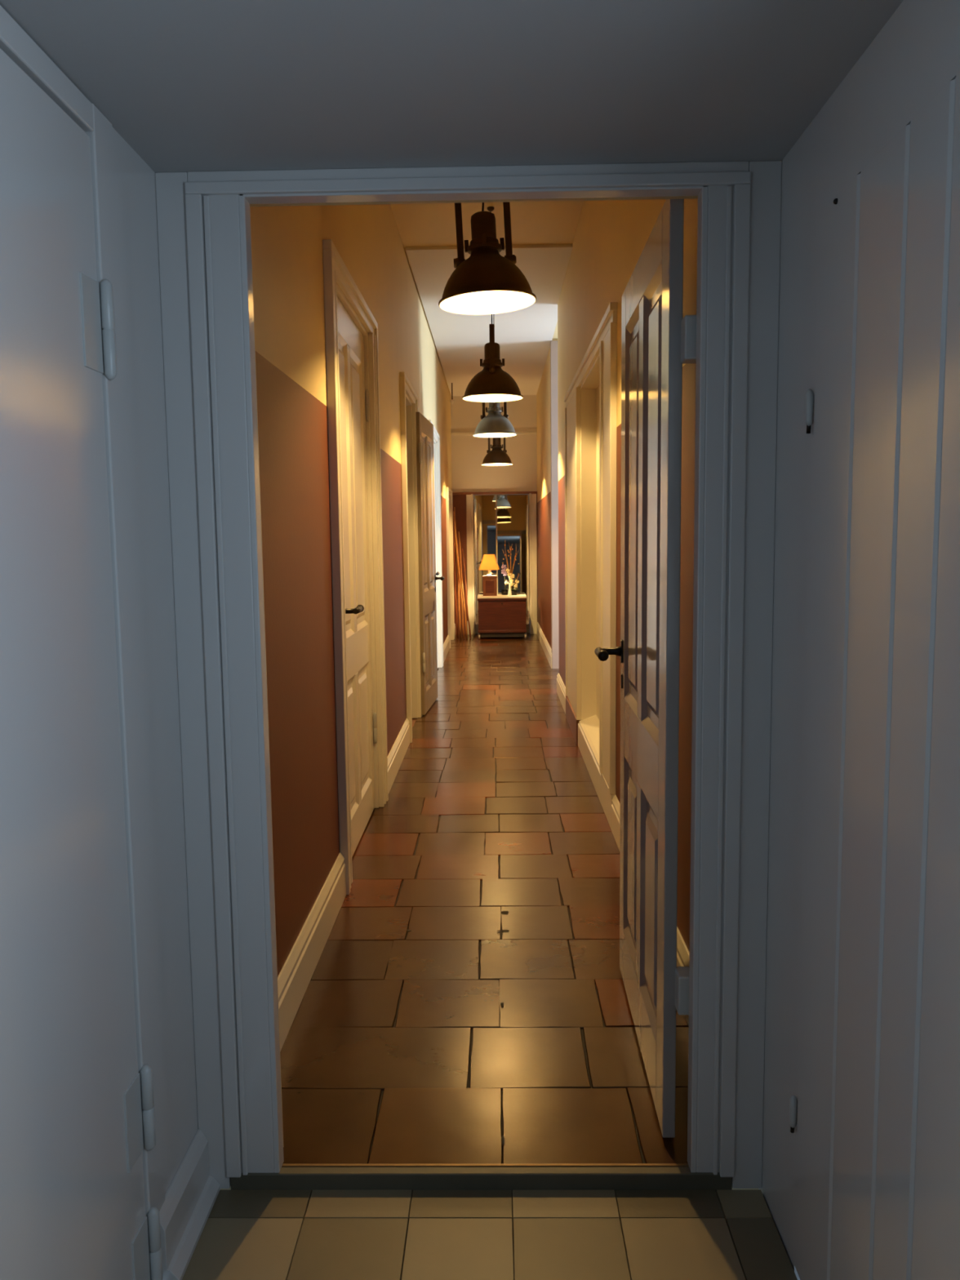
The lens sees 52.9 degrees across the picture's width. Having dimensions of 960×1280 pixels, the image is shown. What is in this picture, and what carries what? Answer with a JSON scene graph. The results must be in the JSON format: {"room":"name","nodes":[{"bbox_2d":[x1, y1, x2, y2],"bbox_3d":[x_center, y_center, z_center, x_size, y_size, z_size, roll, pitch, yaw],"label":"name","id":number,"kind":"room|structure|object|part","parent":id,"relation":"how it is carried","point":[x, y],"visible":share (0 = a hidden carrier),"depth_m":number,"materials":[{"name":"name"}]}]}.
{"room":"entrance vestibule","nodes":[
{"label":"entrance vestibule","id":0,"kind":"room"},
{"bbox_2d":[111,126,198,1194],"bbox_3d":[-0.759,0.447,-0.579,0.160,2.218,5.530,-1,6,1],"label":"wall","id":1,"kind":"structure","parent":0,"point":[135,180],"depth_m":1.91,"materials":[{"name":"grey paint"}]},
{"bbox_2d":[0,48,162,1279],"bbox_3d":[-0.660,0.254,1.231,0.068,2.105,1.038,-1,6,1],"label":"door","id":2,"kind":"structure","parent":1,"relation":"in","point":[75,1131],"depth_m":1.48,"materials":[{"name":"grey paint"}]},
{"bbox_2d":[0,4,165,1251],"bbox_3d":[-0.656,0.233,1.205,0.026,2.168,1.225,-1,6,1],"label":"door frame","id":3,"kind":"structure","parent":1,"relation":"attached to","point":[15,42],"depth_m":1.73,"materials":[{"name":"grey paint"}]},
{"bbox_2d":[159,1129,220,1279],"bbox_3d":[-0.603,1.167,2.004,0.045,0.142,0.281,-1,6,1],"label":"baseboard","id":4,"kind":"structure","parent":1,"relation":"attached to","point":[190,1197],"depth_m":1.98,"materials":[{"name":"grey paint"}]},
{"bbox_2d":[249,204,452,976],"bbox_3d":[-0.593,-1.135,8.137,0.190,3.530,12.200,-1,6,1],"label":"wall","id":5,"kind":"structure","parent":0,"point":[287,253],"depth_m":3.28,"materials":[{"name":"beige paint"}]},
{"bbox_2d":[322,239,388,894],"bbox_3d":[-0.609,-0.307,4.398,0.174,2.506,1.402,-1,6,1],"label":"door frame","id":6,"kind":"structure","parent":5,"relation":"attached to","point":[335,270],"depth_m":3.88,"materials":[{"name":"beige paint"}]},
{"bbox_2d":[337,297,377,857],"bbox_3d":[-0.551,-0.263,4.407,0.132,2.395,1.066,-1,6,1],"label":"door","id":7,"kind":"structure","parent":5,"relation":"in","point":[354,407],"depth_m":4.49,"materials":[{"name":"beige paint"}]},
{"bbox_3d":[-0.532,-0.126,4.022,0.083,0.035,0.153,-1,6,1],"label":"lever","id":8,"kind":"part","parent":7,"relation":"part of","materials":[{"name":"black metal"}]},
{"bbox_2d":[277,624,455,1051],"bbox_3d":[-0.469,0.463,8.203,0.022,0.175,12.000,-1,6,1],"label":"baseboard","id":9,"kind":"structure","parent":5,"relation":"attached to","point":[295,976],"depth_m":3.20,"materials":[{"name":"beige paint"}]},
{"bbox_2d":[399,372,422,742],"bbox_3d":[-0.564,-0.591,7.087,0.174,2.506,1.092,-1,6,1],"label":"door frame","id":10,"kind":"structure","parent":5,"relation":"attached to","point":[408,408],"depth_m":7.38,"materials":[{"name":"beige paint"}]},
{"bbox_2d":[415,412,444,715],"bbox_3d":[-0.393,-0.622,7.948,0.123,2.360,0.882,0,6,4],"label":"door","id":11,"kind":"structure","parent":5,"relation":"in","point":[428,578],"depth_m":7.84,"materials":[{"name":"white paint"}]},
{"bbox_3d":[-0.346,-0.529,8.290,0.083,0.035,0.128,0,6,4],"label":"lever","id":12,"kind":"part","parent":11,"relation":"part of","materials":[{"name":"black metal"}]},
{"bbox_2d":[427,419,443,667],"bbox_3d":[-0.518,-0.881,9.847,0.174,2.506,1.442,-1,6,1],"label":"door frame","id":13,"kind":"structure","parent":5,"relation":"attached to","point":[436,436],"depth_m":10.42,"materials":[{"name":"beige paint"}]},
{"bbox_2d":[433,443,439,667],"bbox_3d":[-0.466,-0.837,9.851,0.147,2.395,1.100,-1,6,1],"label":"door","id":14,"kind":"structure","parent":5,"relation":"in","point":[437,573],"depth_m":10.32,"materials":[{"name":"beige paint"}]},
{"bbox_2d":[445,487,454,648],"bbox_3d":[-0.466,-0.973,12.888,0.174,2.051,1.172,-1,6,1],"label":"door frame","id":15,"kind":"structure","parent":5,"relation":"attached to","point":[449,508],"depth_m":13.26,"materials":[{"name":"beige paint"}]},
{"bbox_2d":[0,0,903,173],"bbox_3d":[-0.071,-0.706,-0.772,1.485,0.100,5.650,-1,6,1],"label":"ceiling","id":16,"kind":"structure","parent":0,"point":[188,85],"depth_m":1.53,"materials":[{"name":"grey paint"}]},
{"bbox_2d":[280,633,688,1164],"bbox_3d":[-0.617,0.575,8.265,2.862,0.062,12.227,-1,6,1],"label":"floor","id":17,"kind":"structure","parent":0,"point":[465,1000],"depth_m":3.14,"materials":[{"name":"tile"}]},
{"bbox_2d":[452,505,458,638],"bbox_3d":[-0.350,-0.947,13.511,0.035,1.856,0.171,-3,6,-18],"label":"wooden pole","id":18,"kind":"object","parent":17,"relation":"on","point":[452,505],"visible":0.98,"depth_m":13.51,"materials":[{"name":"brown wood"}]},
{"bbox_2d":[453,511,462,639],"bbox_3d":[-0.313,-0.912,13.556,0.030,1.777,0.293,-2,6,-16],"label":"wooden pole","id":19,"kind":"object","parent":17,"relation":"on","point":[460,636],"visible":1,"depth_m":13.53,"materials":[{"name":"brown wood"}]},
{"bbox_2d":[456,520,460,637],"bbox_3d":[-0.304,-0.873,13.760,0.032,1.658,0.323,-1,6,-4],"label":"wooden pole","id":20,"kind":"object","parent":17,"relation":"on","point":[456,520],"visible":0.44,"depth_m":13.79,"materials":[{"name":"brown wood"}]},
{"bbox_2d":[453,506,464,639],"bbox_3d":[-0.288,-0.934,13.482,0.034,1.837,0.286,-4,7,-26],"label":"wooden pole","id":21,"kind":"object","parent":17,"relation":"on","point":[454,507],"visible":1,"depth_m":13.47,"materials":[{"name":"brown wood"}]},
{"bbox_2d":[457,531,467,638],"bbox_3d":[-0.245,-0.785,13.687,0.030,1.499,0.414,-2,6,-15],"label":"wooden pole","id":22,"kind":"object","parent":17,"relation":"on","point":[458,531],"visible":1,"depth_m":13.67,"materials":[{"name":"brown wood"}]},
{"bbox_2d":[461,548,471,638],"bbox_3d":[-0.197,-0.675,13.779,0.034,1.261,0.455,-2,6,-13],"label":"wooden pole","id":23,"kind":"object","parent":17,"relation":"on","point":[461,548],"visible":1,"depth_m":13.76,"materials":[{"name":"brown wood"}]},
{"bbox_2d":[281,1163,688,1167],"bbox_3d":[0.011,1.188,2.168,0.912,0.023,0.010,-1,6,1],"label":"threshold strip","id":24,"kind":"object","parent":17,"relation":"on","point":[416,1165],"visible":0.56,"depth_m":2.16,"materials":[{"name":"gold metal"}]},
{"bbox_2d":[478,632,526,639],"bbox_3d":[0.316,-0.081,13.674,0.678,0.091,0.494,-1,6,1],"label":"trolley","id":25,"kind":"object","parent":17,"relation":"on","point":[482,634],"visible":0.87,"depth_m":13.44,"materials":[{"name":"brown wood"}]},
{"bbox_2d":[477,598,526,632],"bbox_3d":[0.312,-0.376,13.639,0.682,0.502,0.514,-1,6,1],"label":"chest","id":26,"kind":"object","parent":25,"relation":"on","point":[495,615],"visible":0.88,"depth_m":13.40,"materials":[{"name":"brown wood"}]},
{"bbox_2d":[477,594,526,598],"bbox_3d":[0.309,-0.617,13.610,0.678,0.026,0.514,-1,6,1],"label":"table runner","id":27,"kind":"object","parent":26,"relation":"on","point":[479,596],"visible":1,"depth_m":13.36,"materials":[{"name":"beige fabric"}]},
{"bbox_2d":[482,575,497,595],"bbox_3d":[0.140,-0.759,13.555,0.208,0.272,0.184,-1,6,1],"label":"wooden box","id":28,"kind":"object","parent":27,"relation":"on","point":[490,583],"visible":1,"depth_m":13.47,"materials":[{"name":"brown wood"}]},
{"bbox_3d":[0.138,-0.886,13.541,0.208,0.017,0.184,-1,6,1],"label":"lid","id":29,"kind":"part","parent":28,"relation":"part of","materials":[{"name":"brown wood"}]},
{"bbox_3d":[0.138,-0.742,13.470,0.120,0.175,0.004,-1,6,1],"label":"door","id":30,"kind":"part","parent":28,"relation":"part of","materials":[{"name":"brown wood"}]},
{"bbox_3d":[0.138,-0.899,13.540,0.200,0.010,0.200,-1,6,1],"label":"dish","id":31,"kind":"object","parent":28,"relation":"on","visible":0},
{"bbox_2d":[479,554,498,575],"bbox_3d":[0.123,-1.049,13.524,0.284,0.300,0.284,-1,6,1],"label":"table lamp","id":32,"kind":"object","parent":31,"relation":"on","point":[488,562],"visible":0.98,"depth_m":13.44,"materials":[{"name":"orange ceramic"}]},
{"bbox_2d":[501,564,509,595],"bbox_3d":[0.348,-0.858,13.681,0.104,0.437,0.105,-2,6,-15],"label":"plant","id":33,"kind":"object","parent":27,"relation":"on","point":[503,571],"visible":1,"depth_m":13.65,"materials":[{"name":"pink plant"}]},
{"bbox_3d":[0.350,-0.665,13.702,0.104,0.050,0.104,-1,6,1],"label":"pot","id":34,"kind":"part","parent":33,"relation":"part of","materials":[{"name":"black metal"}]},
{"bbox_2d":[507,582,511,595],"bbox_3d":[0.418,-0.711,13.515,0.054,0.178,0.054,-1,6,1],"label":"bottle vase","id":35,"kind":"object","parent":27,"relation":"on","point":[509,593],"visible":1,"depth_m":13.50,"materials":[{"name":"white ceramic"}]},
{"bbox_2d":[502,542,519,592],"bbox_3d":[0.438,-1.040,13.741,0.247,0.785,0.090,-1,6,1],"label":"vase","id":36,"kind":"object","parent":27,"relation":"on","point":[508,543],"visible":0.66,"depth_m":13.73,"materials":[{"name":"brown plant"}]},
{"bbox_2d":[505,562,519,595],"bbox_3d":[0.456,-0.866,13.585,0.166,0.471,0.134,-6,8,-42],"label":"orchid pot","id":37,"kind":"object","parent":27,"relation":"on","point":[513,591],"visible":1,"depth_m":13.58,"materials":[{"name":"yellow plant"}]},
{"bbox_3d":[0.469,-0.661,13.620,0.124,0.055,0.124,-1,6,1],"label":"pot","id":38,"kind":"part","parent":37,"relation":"part of","materials":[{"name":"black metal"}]},
{"bbox_3d":[0.309,-0.600,13.616,0.682,0.052,0.514,-1,6,1],"label":"lid","id":39,"kind":"part","parent":26,"relation":"part of","materials":[{"name":"brown wood"}]},
{"bbox_3d":[0.315,-0.144,13.665,0.674,0.035,0.504,-1,6,1],"label":"moulding","id":40,"kind":"part","parent":26,"relation":"part of","materials":[{"name":"brown wood"}]},
{"bbox_2d":[390,200,583,393],"bbox_3d":[1.624,-2.963,7.907,4.570,0.100,12.200,-1,6,1],"label":"ceiling","id":41,"kind":"structure","parent":0,"point":[532,223],"depth_m":6.31,"materials":[{"name":"beige paint"}]},
{"bbox_2d":[438,202,536,315],"bbox_3d":[0.023,-1.888,3.763,0.388,1.133,0.388,1,6,18],"label":"pendant lamp","id":42,"kind":"object","parent":41,"relation":"hanging from","point":[487,282],"visible":0.89,"depth_m":3.75,"materials":[{"name":"brown metal"}]},
{"bbox_3d":[-0.080,-1.486,3.807,0.046,0.038,0.038,-3,6,1],"label":"pivot knob","id":43,"kind":"part","parent":42,"relation":"part of","materials":[{"name":"brown metal"}]},
{"bbox_3d":[0.024,-1.431,3.811,0.388,0.198,0.388,-3,6,1],"label":"lamp shade","id":44,"kind":"part","parent":42,"relation":"part of","materials":[{"name":"brown metal"}]},
{"bbox_3d":[0.120,-1.497,3.803,0.046,0.038,0.038,-3,6,1],"label":"pivot knob","id":45,"kind":"part","parent":42,"relation":"part of","materials":[{"name":"brown metal"}]},
{"bbox_2d":[405,244,573,395],"bbox_3d":[0.141,-3.135,10.302,1.216,0.021,7.050,-1,6,1],"label":"ceiling panel","id":46,"kind":"object","parent":41,"relation":"attached to","point":[524,336],"visible":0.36,"depth_m":9.07,"materials":[{"name":"white paint"}]},
{"bbox_2d":[449,382,454,404],"bbox_3d":[-0.365,-3.226,12.639,0.064,0.270,0.064,-1,6,1],"label":"ceiling sensor","id":47,"kind":"object","parent":46,"relation":"hanging from","point":[451,401],"visible":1,"depth_m":12.63,"materials":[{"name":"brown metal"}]},
{"bbox_3d":[-0.366,-3.251,12.637,0.015,0.220,0.015,-3,6,-21],"label":"rod","id":48,"kind":"part","parent":47,"relation":"part of","materials":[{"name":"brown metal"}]},
{"bbox_2d":[473,314,516,437],"bbox_3d":[0.121,-2.369,8.478,0.388,1.125,0.388,-1,6,1],"label":"pendant lamp","id":49,"kind":"object","parent":46,"relation":"hanging from","point":[495,424],"visible":0.81,"depth_m":8.45,"materials":[{"name":"grey metal"}]},
{"bbox_2d":[488,401,499,407],"bbox_3d":[0.127,-2.097,8.506,0.098,0.106,0.098,-1,6,1],"label":"socket","id":50,"kind":"object","parent":49,"relation":"attached to","point":[491,404],"depth_m":8.47,"materials":[{"name":"grey metal"}]},
{"bbox_3d":[0.130,-1.908,8.526,0.388,0.198,0.388,-1,6,1],"label":"lamp shade","id":51,"kind":"part","parent":49,"relation":"part of","materials":[{"name":"grey metal"}]},
{"bbox_2d":[481,436,512,466],"bbox_3d":[0.203,-2.727,11.878,0.388,1.125,0.388,-1,6,1],"label":"pendant lamp","id":52,"kind":"object","parent":46,"relation":"hanging from","point":[496,456],"visible":0.81,"depth_m":11.85,"materials":[{"name":"brown metal"}]},
{"bbox_2d":[493,437,500,444],"bbox_3d":[0.207,-2.455,11.906,0.098,0.106,0.098,-1,6,1],"label":"socket","id":53,"kind":"object","parent":52,"relation":"attached to","point":[496,441],"depth_m":11.86,"materials":[{"name":"brown metal"}]},
{"bbox_3d":[0.209,-2.266,11.926,0.388,0.198,0.388,-1,6,1],"label":"lamp shade","id":54,"kind":"part","parent":52,"relation":"part of","materials":[{"name":"brown metal"}]},
{"bbox_2d":[462,206,523,402],"bbox_3d":[0.073,-2.116,6.075,0.388,1.165,0.388,-1,7,1],"label":"pendant lamp","id":55,"kind":"object","parent":41,"relation":"hanging from","point":[492,384],"visible":0.96,"depth_m":6.03,"materials":[{"name":"brown metal"}]},
{"bbox_3d":[0.067,-2.686,6.021,0.044,0.020,0.044,-1,6,1],"label":"ceiling plate","id":56,"kind":"part","parent":55,"relation":"part of","materials":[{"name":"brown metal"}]},
{"bbox_2d":[484,342,499,359],"bbox_3d":[0.077,-1.824,6.109,0.098,0.106,0.098,-1,7,1],"label":"socket","id":57,"kind":"object","parent":55,"relation":"attached to","point":[486,348],"depth_m":6.07,"materials":[{"name":"brown metal"}]},
{"bbox_3d":[0.077,-1.684,6.024,0.038,0.038,0.046,-1,7,1],"label":"pivot knob","id":58,"kind":"part","parent":55,"relation":"part of","materials":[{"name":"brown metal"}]},
{"bbox_3d":[0.079,-1.635,6.131,0.388,0.198,0.388,-1,7,1],"label":"lamp shade","id":59,"kind":"part","parent":55,"relation":"part of","materials":[{"name":"brown metal"}]},
{"bbox_2d":[220,195,758,1190],"bbox_3d":[-0.004,-0.497,2.024,1.470,3.534,0.070,-1,6,1],"label":"wall partition","id":60,"kind":"structure","parent":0,"point":[672,197],"depth_m":2.01,"materials":[{"name":"beige paint"}]},
{"bbox_2d":[155,160,782,1188],"bbox_3d":[-0.013,0.137,2.048,1.245,2.168,0.057,-1,6,1],"label":"door frame","id":61,"kind":"structure","parent":60,"relation":"attached to","point":[203,220],"depth_m":2.01,"materials":[{"name":"grey paint"}]},
{"bbox_2d":[230,1167,732,1191],"bbox_3d":[0.001,1.208,2.152,1.112,0.056,0.026,-1,6,1],"label":"sill","id":62,"kind":"structure","parent":60,"relation":"attached to","point":[512,1179],"depth_m":2.14,"materials":[{"name":"grey paint"}]},
{"bbox_2d":[594,199,696,1137],"bbox_3d":[0.412,0.062,2.546,0.124,2.105,0.942,-1,6,-1],"label":"door","id":63,"kind":"structure","parent":60,"relation":"in","point":[656,340],"depth_m":2.35,"materials":[{"name":"grey paint"}]},
{"bbox_3d":[0.390,0.040,2.908,0.083,0.035,0.153,0,6,2],"label":"lever","id":64,"kind":"part","parent":63,"relation":"part of","materials":[{"name":"black metal"}]},
{"bbox_3d":[0.436,0.127,2.976,0.004,0.045,0.018,0,6,2],"label":"keyhole plate","id":65,"kind":"part","parent":63,"relation":"part of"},
{"bbox_3d":[0.435,0.035,2.967,0.005,0.070,0.032,0,6,2],"label":"handle","id":66,"kind":"part","parent":63,"relation":"part of","materials":[{"name":"black metal"}]},
{"bbox_2d":[182,1189,797,1279],"bbox_3d":[-0.039,1.525,-0.543,1.230,0.050,5.400,-1,6,1],"label":"floor","id":67,"kind":"structure","parent":0,"point":[246,1234],"depth_m":1.99,"materials":[{"name":"tile"}]},
{"bbox_2d":[450,395,537,634],"bbox_3d":[0.215,-1.787,14.099,1.230,3.500,0.220,-1,6,1],"label":"wall","id":68,"kind":"structure","parent":0,"point":[468,452],"depth_m":13.91,"materials":[{"name":"white paint"}]},
{"bbox_2d":[473,494,497,632],"bbox_3d":[0.083,-1.106,14.120,0.326,2.005,0.020,-1,5,2],"label":"mirror","id":69,"kind":"object","parent":68,"relation":"attached to","point":[484,506],"visible":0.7,"depth_m":14.08,"materials":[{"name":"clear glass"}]},
{"bbox_2d":[450,431,537,435],"bbox_3d":[0.199,-2.965,13.855,1.230,0.035,0.018,-1,6,1],"label":"trim","id":70,"kind":"structure","parent":68,"relation":"attached to","point":[535,432],"depth_m":13.85,"materials":[{"name":"beige paint"}]},
{"bbox_2d":[452,491,537,494],"bbox_3d":[0.209,-2.120,13.939,1.230,0.035,0.028,-1,6,1],"label":"trim","id":71,"kind":"structure","parent":68,"relation":"attached to","point":[498,492],"depth_m":13.93,"materials":[{"name":"brown wood"}]},
{"bbox_2d":[466,493,537,635],"bbox_3d":[0.317,-1.107,14.121,1.021,2.040,0.194,-1,6,1],"label":"door frame","id":72,"kind":"structure","parent":68,"relation":"attached to","point":[532,497],"depth_m":14.03,"materials":[{"name":"beige paint"}]},
{"bbox_2d":[496,494,529,632],"bbox_3d":[0.483,-1.111,14.125,0.466,2.005,0.021,-1,5,2],"label":"mirror","id":73,"kind":"object","parent":68,"relation":"attached to","point":[512,510],"visible":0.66,"depth_m":14.09,"materials":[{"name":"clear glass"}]},
{"bbox_2d":[536,0,959,1279],"bbox_3d":[0.716,-0.859,5.378,0.140,3.534,17.700,-1,6,1],"label":"wall","id":74,"kind":"structure","parent":0,"point":[915,55],"depth_m":1.93,"materials":[{"name":"grey paint"}]},
{"bbox_2d":[550,340,559,668],"bbox_3d":[0.820,-1.402,10.240,0.132,3.427,0.135,-1,6,1],"label":"trim","id":75,"kind":"structure","parent":74,"relation":"attached to","point":[553,344],"depth_m":10.17,"materials":[{"name":"beige paint"}]},
{"bbox_2d":[565,696,580,745],"bbox_3d":[0.675,0.573,7.039,0.030,0.172,1.020,-1,6,1],"label":"trim","id":76,"kind":"structure","parent":74,"relation":"attached to","point":[571,716],"depth_m":6.92,"materials":[{"name":"brown wood"}]},
{"bbox_2d":[564,302,617,829],"bbox_3d":[0.699,-0.462,5.964,0.144,2.455,2.960,-1,6,1],"label":"door frame","id":77,"kind":"structure","parent":74,"relation":"attached to","point":[598,365],"depth_m":6.26,"materials":[{"name":"beige paint"}]},
{"bbox_2d":[595,383,599,719],"bbox_3d":[0.777,-0.370,5.680,0.040,2.430,1.480,-1,6,1],"label":"wall niche","id":78,"kind":"object","parent":77,"relation":"in","point":[597,420],"visible":0.07,"depth_m":6.27,"materials":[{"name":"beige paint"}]},
{"bbox_2d":[536,622,689,1026],"bbox_3d":[0.748,0.431,8.179,0.122,0.214,12.000,-1,6,1],"label":"baseboard","id":79,"kind":"structure","parent":74,"relation":"attached to","point":[588,728],"depth_m":5.73,"materials":[{"name":"beige paint"}]},
{"bbox_2d":[789,71,959,1279],"bbox_3d":[0.612,0.281,1.380,0.057,1.975,0.856,-1,6,1],"label":"door","id":80,"kind":"structure","parent":74,"relation":"in","point":[877,1106],"depth_m":1.41,"materials":[{"name":"grey paint"}]}
]}

